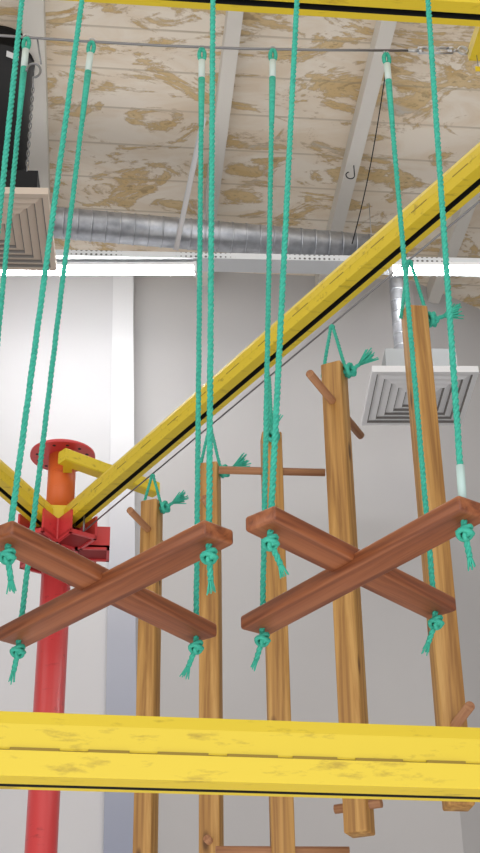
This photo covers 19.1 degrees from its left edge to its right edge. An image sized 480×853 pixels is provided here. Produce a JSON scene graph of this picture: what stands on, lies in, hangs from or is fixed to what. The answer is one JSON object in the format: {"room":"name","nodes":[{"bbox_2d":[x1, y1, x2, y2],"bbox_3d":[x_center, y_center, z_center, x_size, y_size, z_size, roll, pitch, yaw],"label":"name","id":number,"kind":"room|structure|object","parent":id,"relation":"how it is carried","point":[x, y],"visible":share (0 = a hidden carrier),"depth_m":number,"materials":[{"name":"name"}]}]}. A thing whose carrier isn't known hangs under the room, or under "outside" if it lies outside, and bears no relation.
{"room":"indoor ropes course","nodes":[
{"label":"indoor ropes course","id":0,"kind":"room"},
{"bbox_2d":[0,275,133,852],"bbox_3d":[-4.379,2.292,9.399,7.153,8.550,0.360,2,-30,-5],"label":"wall","id":1,"kind":"structure","parent":0,"point":[80,405],"depth_m":10.84,"materials":[{"name":"white paint"}]},
{"bbox_2d":[103,275,135,852],"bbox_3d":[-0.789,2.425,9.729,0.412,8.550,0.430,2,-30,-5],"label":"pillar","id":2,"kind":"structure","parent":0,"point":[121,626],"depth_m":10.37,"materials":[{"name":"paint"}]},
{"bbox_2d":[53,206,406,256],"bbox_3d":[-0.263,-1.574,10.796,3.071,0.568,0.416,2,-30,-5],"label":"duct","id":3,"kind":"object","parent":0,"point":[87,225],"depth_m":10.62,"materials":[{"name":"silver metal"}]},
{"bbox_2d":[0,0,479,308],"bbox_3d":[-0.045,-3.922,7.607,15.000,0.300,17.200,2,-30,-5],"label":"ceiling","id":4,"kind":"structure","parent":0,"point":[141,127],"depth_m":10.27,"materials":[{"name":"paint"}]},
{"bbox_2d":[0,25,56,270],"bbox_3d":[-1.579,-1.857,9.345,0.780,1.491,0.780,1,-30,-3],"label":"ceiling vent","id":5,"kind":"object","parent":4,"relation":"in","point":[31,209],"visible":0.73,"depth_m":9.06,"materials":[{"name":"beige metal"}]},
{"bbox_2d":[173,117,205,249],"bbox_3d":[-0.359,-1.720,10.176,0.188,0.636,0.757,2,-30,-5],"label":"hanger","id":6,"kind":"object","parent":4,"relation":"hanging from","point":[195,155],"depth_m":10.20,"materials":[{"name":"grey metal"}]},
{"bbox_2d":[345,76,384,243],"bbox_3d":[0.835,-1.866,9.993,0.205,0.600,1.158,2,-30,-5],"label":"wire hook","id":7,"kind":"object","parent":4,"relation":"hanging from","point":[384,76],"depth_m":9.92,"materials":[{"name":"metal"}]},
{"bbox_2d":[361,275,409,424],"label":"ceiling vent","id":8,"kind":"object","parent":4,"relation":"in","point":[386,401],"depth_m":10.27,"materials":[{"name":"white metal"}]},
{"bbox_2d":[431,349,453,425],"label":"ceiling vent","id":9,"kind":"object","parent":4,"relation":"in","point":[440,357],"depth_m":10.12,"materials":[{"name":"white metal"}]},
{"bbox_2d":[22,0,479,303],"bbox_3d":[0.587,-4.174,6.737,9.362,0.150,15.327,2,-30,-5],"label":"ceiling beams","id":10,"kind":"structure","parent":0,"point":[34,17],"depth_m":10.09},
{"bbox_2d":[55,249,479,276],"bbox_3d":[0.060,-1.534,10.593,4.679,0.850,0.388,2,-30,-5],"label":"cable tray","id":11,"kind":"object","parent":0,"point":[223,262],"depth_m":10.34,"materials":[{"name":"white metal"}]},
{"bbox_2d":[0,261,195,276],"bbox_3d":[-1.131,-1.131,10.289,1.635,0.087,0.207,2,-30,-5],"label":"ceiling light","id":12,"kind":"object","parent":11,"relation":"attached to","point":[73,268],"depth_m":10.27,"materials":[{"name":"white plastic"}]},
{"bbox_2d":[389,262,479,276],"bbox_3d":[1.559,-1.138,10.351,0.960,0.087,0.154,2,-30,-5],"label":"ceiling light","id":13,"kind":"object","parent":11,"relation":"attached to","point":[421,268],"depth_m":10.32,"materials":[{"name":"white plastic"}]},
{"bbox_2d":[133,272,463,852],"bbox_3d":[0.322,2.509,9.903,2.342,8.550,0.300,2,-30,-5],"label":"wall","id":14,"kind":"structure","parent":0,"point":[398,677],"depth_m":10.80,"materials":[{"name":"grey paint"}]},
{"bbox_2d":[412,281,479,852],"bbox_3d":[4.104,3.413,11.572,6.476,8.550,0.300,18,-35,-29],"label":"wall","id":15,"kind":"structure","parent":0,"point":[466,330],"depth_m":11.23,"materials":[{"name":"white paint"}]},
{"bbox_3d":[0.075,3.698,3.207,15.000,0.200,17.200,2,-30,-5],"label":"floor","id":16,"kind":"structure","parent":0,"visible":0},
{"bbox_2d":[0,0,479,852],"bbox_3d":[-0.779,1.507,5.053,4.560,5.465,4.668,2,-30,-5],"label":"climbing structure","id":17,"kind":"object","parent":16,"relation":"on","point":[46,751],"visible":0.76,"depth_m":3.14,"materials":[{"name":"yellow paint"}]},
{"bbox_2d":[0,0,479,684],"bbox_3d":[-0.627,-0.425,4.174,3.390,2.156,1.010,2,-30,-5],"label":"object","id":18,"kind":"object","parent":17,"relation":"hanging from","point":[348,568],"visible":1,"depth_m":3.86,"materials":[{"name":"brown wood"}]},
{"bbox_2d":[83,200,479,852],"bbox_3d":[0.200,0.652,5.718,0.476,2.295,3.834,16,-34,-27],"label":"posts","id":19,"kind":"object","parent":17,"relation":"hanging from","point":[451,709],"visible":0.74,"depth_m":5.55,"materials":[{"name":"brown wood"}]}
]}

